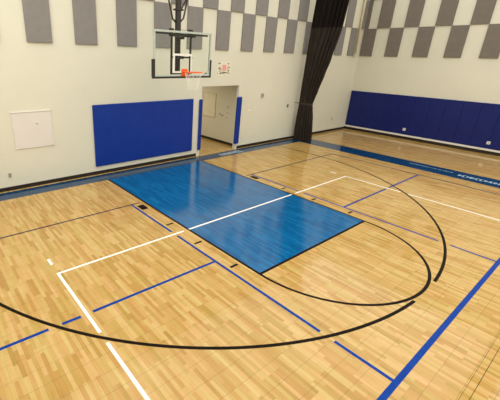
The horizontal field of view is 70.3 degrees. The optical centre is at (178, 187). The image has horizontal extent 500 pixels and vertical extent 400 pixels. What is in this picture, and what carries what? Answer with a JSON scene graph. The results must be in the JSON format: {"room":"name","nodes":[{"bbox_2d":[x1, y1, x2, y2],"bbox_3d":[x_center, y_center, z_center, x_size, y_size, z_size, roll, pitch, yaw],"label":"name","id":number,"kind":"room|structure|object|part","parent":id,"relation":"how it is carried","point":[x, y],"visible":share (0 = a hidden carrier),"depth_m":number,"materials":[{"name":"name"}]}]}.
{"room":"sports hall","nodes":[
{"label":"sports hall","id":0,"kind":"room"},
{"bbox_2d":[0,0,363,188],"bbox_3d":[0.448,-4.829,11.213,22.043,7.900,0.108,-14,26,-35],"label":"wall","id":1,"kind":"structure","parent":0,"point":[64,77],"depth_m":10.05,"materials":[{"name":"white paint"}]},
{"bbox_2d":[10,110,53,149],"bbox_3d":[-3.790,-1.522,9.002,1.020,0.950,0.040,-14,26,-35],"label":"access panel","id":2,"kind":"object","parent":1,"relation":"attached to","point":[31,129],"visible":1,"depth_m":8.99,"materials":[{"name":"white metal"}]},
{"bbox_2d":[22,0,52,42],"bbox_3d":[-3.392,-4.147,8.259,0.610,1.227,0.045,-14,26,-35],"label":"acoustic panel","id":3,"kind":"object","parent":1,"relation":"attached to","point":[37,20],"visible":1,"depth_m":8.29,"materials":[{"name":"grey fabric"}]},
{"bbox_2d":[72,0,97,44],"bbox_3d":[-2.428,-4.384,8.947,0.615,1.227,0.045,-14,26,-35],"label":"acoustic panel","id":4,"kind":"object","parent":1,"relation":"attached to","point":[84,11],"visible":1,"depth_m":8.95,"materials":[{"name":"grey fabric"}]},
{"bbox_2d":[0,153,195,191],"bbox_3d":[-3.772,-0.148,9.591,11.020,0.105,0.014,-14,26,-35],"label":"baseboard","id":5,"kind":"structure","parent":1,"relation":"attached to","point":[194,154],"depth_m":10.37,"materials":[{"name":"black plastic"}]},
{"bbox_2d":[116,0,136,46],"bbox_3d":[-1.453,-4.624,9.644,0.620,1.227,0.045,-14,26,-35],"label":"acoustic panel","id":6,"kind":"object","parent":1,"relation":"attached to","point":[126,10],"visible":1,"depth_m":9.62,"materials":[{"name":"grey fabric"}]},
{"bbox_2d":[92,99,193,166],"bbox_3d":[-0.998,-1.852,11.134,3.695,1.825,0.050,-14,26,-35],"label":"pad","id":7,"kind":"object","parent":1,"relation":"attached to","point":[123,132],"visible":1,"depth_m":10.95,"materials":[{"name":"blue leather"}]},
{"bbox_2d":[154,1,171,29],"bbox_3d":[-0.475,-4.865,10.341,0.610,1.227,0.045,-14,26,-35],"label":"acoustic panel","id":8,"kind":"object","parent":1,"relation":"attached to","point":[162,18],"visible":0.56,"depth_m":10.21,"materials":[{"name":"grey fabric"}]},
{"bbox_2d":[171,0,188,4],"bbox_3d":[0.051,-6.141,10.253,0.630,1.225,0.045,-14,26,-35],"label":"acoustic panel","id":9,"kind":"object","parent":1,"relation":"attached to","point":[172,1],"visible":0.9,"depth_m":10.48,"materials":[{"name":"grey fabric"}]},
{"bbox_2d":[187,6,203,32],"bbox_3d":[0.518,-5.109,11.051,0.620,1.227,0.045,-14,26,-35],"label":"acoustic panel","id":10,"kind":"object","parent":1,"relation":"attached to","point":[195,14],"visible":0.56,"depth_m":10.92,"materials":[{"name":"grey fabric"}]},
{"bbox_2d":[197,99,202,149],"bbox_3d":[0.754,-2.251,12.391,0.140,1.820,0.060,-14,26,-35],"label":"pad","id":11,"kind":"object","parent":1,"relation":"attached to","point":[200,100],"visible":1,"depth_m":12.35,"materials":[{"name":"blue plastic"}]},
{"bbox_2d":[203,0,218,8],"bbox_3d":[1.049,-6.386,10.965,0.630,1.225,0.045,-14,26,-35],"label":"acoustic panel","id":12,"kind":"object","parent":1,"relation":"attached to","point":[213,4],"visible":1,"depth_m":11.12,"materials":[{"name":"grey fabric"}]},
{"bbox_2d":[215,10,230,49],"bbox_3d":[1.512,-5.354,11.760,0.610,1.227,0.045,-14,26,-35],"label":"acoustic panel","id":13,"kind":"object","parent":1,"relation":"attached to","point":[223,17],"visible":1,"depth_m":11.72,"materials":[{"name":"grey fabric"}]},
{"bbox_2d":[217,62,231,75],"bbox_3d":[1.613,-4.245,12.317,0.690,0.480,0.006,-14,26,-35],"label":"poster","id":14,"kind":"object","parent":1,"relation":"attached to","point":[223,68],"visible":1,"depth_m":12.32,"materials":[{"name":"beige paper"}]},
{"bbox_2d":[217,63,229,73],"bbox_3d":[1.605,-4.262,12.303,0.612,0.381,0.002,-14,26,-35],"label":"print","id":15,"kind":"object","parent":14,"relation":"attached to","point":[222,68],"depth_m":12.29},
{"bbox_2d":[232,85,240,148],"bbox_3d":[2.243,-2.746,13.509,0.055,2.460,0.122,-14,26,-35],"label":"door frame","id":16,"kind":"structure","parent":1,"relation":"attached to","point":[238,86],"depth_m":13.27,"materials":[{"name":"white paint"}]},
{"bbox_2d":[233,97,241,143],"bbox_3d":[2.290,-2.620,13.464,0.240,1.820,0.100,-14,26,-35],"label":"pad","id":17,"kind":"object","parent":1,"relation":"attached to","point":[239,99],"visible":1,"depth_m":13.40,"materials":[{"name":"blue plastic"}]},
{"bbox_2d":[231,0,244,12],"bbox_3d":[2.038,-6.630,11.671,0.630,1.225,0.045,-14,26,-35],"label":"acoustic panel","id":18,"kind":"object","parent":1,"relation":"attached to","point":[236,5],"visible":1,"depth_m":11.80,"materials":[{"name":"grey fabric"}]},
{"bbox_2d":[240,13,255,50],"bbox_3d":[2.506,-5.598,12.469,0.620,1.227,0.045,-14,26,-35],"label":"acoustic panel","id":19,"kind":"object","parent":1,"relation":"attached to","point":[249,20],"visible":1,"depth_m":12.44,"materials":[{"name":"grey fabric"}]},
{"bbox_2d":[256,0,268,15],"bbox_3d":[3.032,-6.874,12.381,0.620,1.225,0.045,-14,26,-35],"label":"acoustic panel","id":20,"kind":"object","parent":1,"relation":"attached to","point":[262,6],"visible":1,"depth_m":12.48,"materials":[{"name":"grey fabric"}]},
{"bbox_2d":[263,16,277,51],"bbox_3d":[3.495,-5.842,13.176,0.620,1.227,0.045,-14,26,-35],"label":"acoustic panel","id":21,"kind":"object","parent":1,"relation":"attached to","point":[271,22],"visible":1,"depth_m":13.14,"materials":[{"name":"grey fabric"}]},
{"bbox_2d":[277,0,290,18],"bbox_3d":[4.025,-7.119,13.090,0.630,1.225,0.045,-14,26,-35],"label":"acoustic panel","id":22,"kind":"object","parent":1,"relation":"attached to","point":[284,5],"visible":1,"depth_m":13.17,"materials":[{"name":"grey fabric"}]},
{"bbox_2d":[283,19,297,52],"bbox_3d":[4.497,-6.088,13.891,0.630,1.227,0.045,-14,26,-35],"label":"acoustic panel","id":23,"kind":"object","parent":1,"relation":"attached to","point":[291,30],"visible":1,"depth_m":13.85,"materials":[{"name":"grey fabric"}]},
{"bbox_2d":[236,126,344,147],"bbox_3d":[5.628,-2.462,16.302,8.279,0.105,0.014,-14,26,-35],"label":"baseboard","id":24,"kind":"structure","parent":1,"relation":"attached to","point":[316,132],"depth_m":15.43,"materials":[{"name":"black plastic"}]},
{"bbox_2d":[297,0,309,20],"bbox_3d":[5.027,-7.365,13.805,0.620,1.225,0.045,-14,26,-35],"label":"acoustic panel","id":25,"kind":"object","parent":1,"relation":"attached to","point":[304,5],"visible":1,"depth_m":13.86,"materials":[{"name":"grey fabric"}]},
{"bbox_2d":[302,22,311,53],"bbox_3d":[5.490,-6.333,14.600,0.620,1.227,0.045,-14,26,-35],"label":"acoustic panel","id":26,"kind":"object","parent":1,"relation":"attached to","point":[308,24],"visible":0.55,"depth_m":14.48,"materials":[{"name":"grey fabric"}]},
{"bbox_2d":[334,26,346,54],"bbox_3d":[7.477,-6.822,16.019,0.620,1.227,0.045,-14,26,-35],"label":"acoustic panel","id":27,"kind":"object","parent":1,"relation":"attached to","point":[339,47],"visible":0.73,"depth_m":16.03,"materials":[{"name":"grey fabric"}]},
{"bbox_2d":[345,0,356,26],"bbox_3d":[7.924,-8.078,15.873,0.600,1.225,0.045,-14,26,-35],"label":"acoustic panel","id":28,"kind":"object","parent":1,"relation":"attached to","point":[352,3],"visible":1,"depth_m":15.85,"materials":[{"name":"grey fabric"}]},
{"bbox_2d":[347,28,357,55],"bbox_3d":[8.367,-7.041,16.654,0.550,1.227,0.045,-14,26,-35],"label":"acoustic panel","id":29,"kind":"object","parent":1,"relation":"attached to","point":[354,31],"visible":1,"depth_m":16.62,"materials":[{"name":"grey fabric"}]},
{"bbox_2d":[353,0,366,55],"bbox_3d":[8.714,-8.497,16.289,0.140,4.260,0.130,-14,26,-35],"label":"conduit","id":30,"kind":"object","parent":1,"relation":"attached to","point":[361,21],"visible":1,"depth_m":16.57,"materials":[{"name":"beige metal"}]},
{"bbox_2d":[361,0,368,28],"bbox_3d":[8.925,-8.325,16.588,0.310,1.225,0.045,-14,26,-35],"label":"acoustic panel","id":31,"kind":"object","parent":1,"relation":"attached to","point":[367,1],"visible":0.78,"depth_m":16.57,"materials":[{"name":"grey fabric"}]},
{"bbox_2d":[201,85,236,143],"bbox_3d":[1.170,-3.742,15.280,0.198,3.000,4.389,-14,26,-35],"label":"wall","id":32,"kind":"structure","parent":0,"point":[219,127],"depth_m":14.44,"materials":[{"name":"white paint"}]},
{"bbox_2d":[202,92,215,117],"bbox_3d":[1.305,-3.603,14.938,0.028,0.990,0.820,-14,26,-35],"label":"notice board","id":33,"kind":"object","parent":32,"relation":"attached to","point":[209,99],"visible":0.98,"depth_m":14.93,"materials":[{"name":"beige paper"}]},
{"bbox_2d":[201,135,231,145],"bbox_3d":[1.047,-2.370,15.736,0.014,0.105,4.389,-14,26,-35],"label":"baseboard","id":34,"kind":"structure","parent":32,"relation":"attached to","point":[203,136],"depth_m":14.97,"materials":[{"name":"black plastic"}]},
{"bbox_2d":[0,128,499,399],"bbox_3d":[4.082,0.812,8.068,22.043,0.202,21.700,-14,26,-35],"label":"floor","id":35,"kind":"structure","parent":0,"point":[340,264],"depth_m":5.77,"materials":[{"name":"brown wood"}]},
{"bbox_2d":[345,0,499,150],"bbox_3d":[14.186,-4.445,11.188,0.300,7.900,16.703,-14,26,-35],"label":"wall","id":36,"kind":"structure","parent":0,"point":[469,77],"depth_m":14.93,"materials":[{"name":"white paint"}]},
{"bbox_2d":[345,90,362,125],"bbox_3d":[9.149,-4.156,18.033,0.050,1.760,0.603,-14,26,-35],"label":"pad","id":37,"kind":"object","parent":36,"relation":"attached to","point":[356,96],"visible":1,"depth_m":18.00,"materials":[{"name":"blue plastic"}]},
{"bbox_2d":[356,92,375,127],"bbox_3d":[9.513,-3.975,17.585,0.050,1.760,0.603,-14,26,-35],"label":"pad","id":38,"kind":"object","parent":36,"relation":"attached to","point":[367,101],"visible":1,"depth_m":17.56,"materials":[{"name":"blue plastic"}]},
{"bbox_2d":[359,29,376,55],"bbox_3d":[9.243,-7.107,16.889,0.045,1.227,0.590,-14,26,-35],"label":"acoustic panel","id":39,"kind":"object","parent":36,"relation":"attached to","point":[369,35],"visible":1,"depth_m":16.86,"materials":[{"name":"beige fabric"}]},
{"bbox_2d":[365,0,373,28],"bbox_3d":[9.151,-8.322,16.599,0.045,1.225,0.180,-14,26,-35],"label":"acoustic panel","id":40,"kind":"object","parent":36,"relation":"attached to","point":[371,1],"visible":1,"depth_m":16.58,"materials":[{"name":"beige fabric"}]},
{"bbox_2d":[368,93,387,129],"bbox_3d":[9.877,-3.793,17.138,0.050,1.760,0.603,-14,26,-35],"label":"pad","id":41,"kind":"object","parent":36,"relation":"attached to","point":[380,100],"visible":1,"depth_m":17.11,"materials":[{"name":"blue plastic"}]},
{"bbox_2d":[377,0,395,27],"bbox_3d":[9.629,-8.084,16.010,0.045,1.225,0.590,-14,26,-35],"label":"acoustic panel","id":42,"kind":"object","parent":36,"relation":"attached to","point":[388,6],"visible":1,"depth_m":15.99,"materials":[{"name":"beige fabric"}]},
{"bbox_2d":[380,94,401,131],"bbox_3d":[10.242,-3.612,16.690,0.050,1.760,0.603,-14,26,-35],"label":"pad","id":43,"kind":"object","parent":36,"relation":"attached to","point":[393,101],"visible":1,"depth_m":16.66,"materials":[{"name":"blue plastic"}]},
{"bbox_2d":[384,28,403,56],"bbox_3d":[9.959,-6.750,16.008,0.045,1.227,0.590,-14,26,-35],"label":"acoustic panel","id":44,"kind":"object","parent":36,"relation":"attached to","point":[395,34],"visible":1,"depth_m":15.99,"materials":[{"name":"beige fabric"}]},
{"bbox_2d":[393,95,416,134],"bbox_3d":[10.606,-3.430,16.242,0.050,1.760,0.603,-14,26,-35],"label":"pad","id":45,"kind":"object","parent":36,"relation":"attached to","point":[407,103],"visible":1,"depth_m":16.21,"materials":[{"name":"blue plastic"}]},
{"bbox_2d":[404,0,424,26],"bbox_3d":[10.343,-7.729,15.133,0.045,1.225,0.600,-14,26,-35],"label":"acoustic panel","id":46,"kind":"object","parent":36,"relation":"attached to","point":[415,9],"visible":1,"depth_m":15.14,"materials":[{"name":"beige fabric"}]},
{"bbox_2d":[407,97,431,136],"bbox_3d":[10.970,-3.249,15.795,0.050,1.760,0.603,-14,26,-35],"label":"pad","id":47,"kind":"object","parent":36,"relation":"attached to","point":[421,106],"visible":1,"depth_m":15.77,"materials":[{"name":"blue plastic"}]},
{"bbox_2d":[344,126,499,155],"bbox_3d":[13.961,-0.786,12.486,0.014,0.130,16.701,-14,26,-35],"label":"baseboard","id":48,"kind":"structure","parent":36,"relation":"attached to","point":[345,127],"depth_m":15.71,"materials":[{"name":"black plastic"}]},
{"bbox_2d":[345,124,499,152],"bbox_3d":[13.956,-0.882,12.428,0.050,0.080,16.681,-14,26,-35],"label":"rail","id":49,"kind":"object","parent":36,"relation":"attached to","point":[456,144],"visible":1,"depth_m":15.65,"materials":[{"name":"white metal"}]},
{"bbox_2d":[411,26,434,56],"bbox_3d":[10.685,-6.389,15.117,0.045,1.227,0.620,-14,26,-35],"label":"acoustic panel","id":50,"kind":"object","parent":36,"relation":"attached to","point":[424,36],"visible":1,"depth_m":15.09,"materials":[{"name":"beige fabric"}]},
{"bbox_2d":[421,98,447,139],"bbox_3d":[11.334,-3.068,15.347,0.050,1.760,0.603,-14,26,-35],"label":"pad","id":51,"kind":"object","parent":36,"relation":"attached to","point":[437,106],"visible":1,"depth_m":15.32,"materials":[{"name":"blue plastic"}]},
{"bbox_2d":[435,0,458,25],"bbox_3d":[11.080,-7.362,14.227,0.045,1.225,0.610,-14,26,-35],"label":"acoustic panel","id":52,"kind":"object","parent":36,"relation":"attached to","point":[447,11],"visible":1,"depth_m":14.26,"materials":[{"name":"beige fabric"}]},
{"bbox_2d":[436,99,464,141],"bbox_3d":[11.699,-2.886,14.899,0.050,1.760,0.603,-14,26,-35],"label":"pad","id":53,"kind":"object","parent":36,"relation":"attached to","point":[453,110],"visible":1,"depth_m":14.87,"materials":[{"name":"blue plastic"}]},
{"bbox_2d":[443,25,469,57],"bbox_3d":[11.416,-6.025,14.217,0.045,1.227,0.610,-14,26,-35],"label":"acoustic panel","id":54,"kind":"object","parent":36,"relation":"attached to","point":[458,34],"visible":1,"depth_m":14.19,"materials":[{"name":"beige fabric"}]},
{"bbox_2d":[452,101,482,144],"bbox_3d":[12.063,-2.705,14.451,0.050,1.760,0.603,-14,26,-35],"label":"pad","id":55,"kind":"object","parent":36,"relation":"attached to","point":[471,111],"visible":1,"depth_m":14.42,"materials":[{"name":"blue plastic"}]},
{"bbox_2d":[470,0,496,24],"bbox_3d":[11.809,-6.999,13.332,0.045,1.225,0.610,-14,26,-35],"label":"acoustic panel","id":56,"kind":"object","parent":36,"relation":"attached to","point":[483,11],"visible":1,"depth_m":13.38,"materials":[{"name":"beige fabric"}]},
{"bbox_2d":[469,103,499,147],"bbox_3d":[12.427,-2.524,14.004,0.050,1.760,0.603,-14,26,-35],"label":"pad","id":57,"kind":"object","parent":36,"relation":"attached to","point":[489,114],"visible":1,"depth_m":13.97,"materials":[{"name":"blue plastic"}]},
{"bbox_2d":[479,24,499,57],"bbox_3d":[12.142,-5.663,13.326,0.045,1.227,0.600,-14,26,-35],"label":"acoustic panel","id":58,"kind":"object","parent":36,"relation":"attached to","point":[490,47],"visible":1,"depth_m":13.35,"materials":[{"name":"beige fabric"}]},
{"bbox_2d":[487,114,499,150],"bbox_3d":[12.791,-2.342,13.556,0.050,1.760,0.603,-14,26,-35],"label":"pad","id":59,"kind":"object","parent":36,"relation":"attached to","point":[495,139],"visible":1,"depth_m":13.80,"materials":[{"name":"blue leather"}]},
{"bbox_3d":[5.670,-6.061,3.474,22.043,0.200,17.111,-14,26,-35],"label":"ceiling","id":60,"kind":"structure","parent":0,"visible":0},
{"bbox_2d":[151,0,211,89],"bbox_3d":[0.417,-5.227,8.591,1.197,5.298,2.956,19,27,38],"label":"basketball hoop","id":61,"kind":"object","parent":60,"relation":"hanging from","point":[177,53],"visible":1,"depth_m":8.93,"materials":[{"name":"clear glass"}]},
{"bbox_3d":[0.119,-3.494,9.025,1.870,1.095,0.050,-14,26,-35],"label":"board frame","id":62,"kind":"part","parent":61,"relation":"part of","materials":[{"name":"clear glass"}]},
{"bbox_2d":[293,0,348,141],"bbox_3d":[5.905,-5.726,13.928,0.408,7.888,1.900,-14,26,-35],"label":"curtain","id":63,"kind":"object","parent":60,"relation":"hanging from","point":[329,15],"visible":1,"depth_m":14.08,"materials":[{"name":"black fabric"}]},
{"bbox_2d":[311,0,348,28],"bbox_3d":[6.000,-7.840,13.066,0.406,3.240,1.604,-14,26,-35],"label":"drape","id":64,"kind":"object","parent":63,"relation":"hanging from","point":[328,14],"depth_m":13.38,"materials":[{"name":"black fabric"}]}
]}

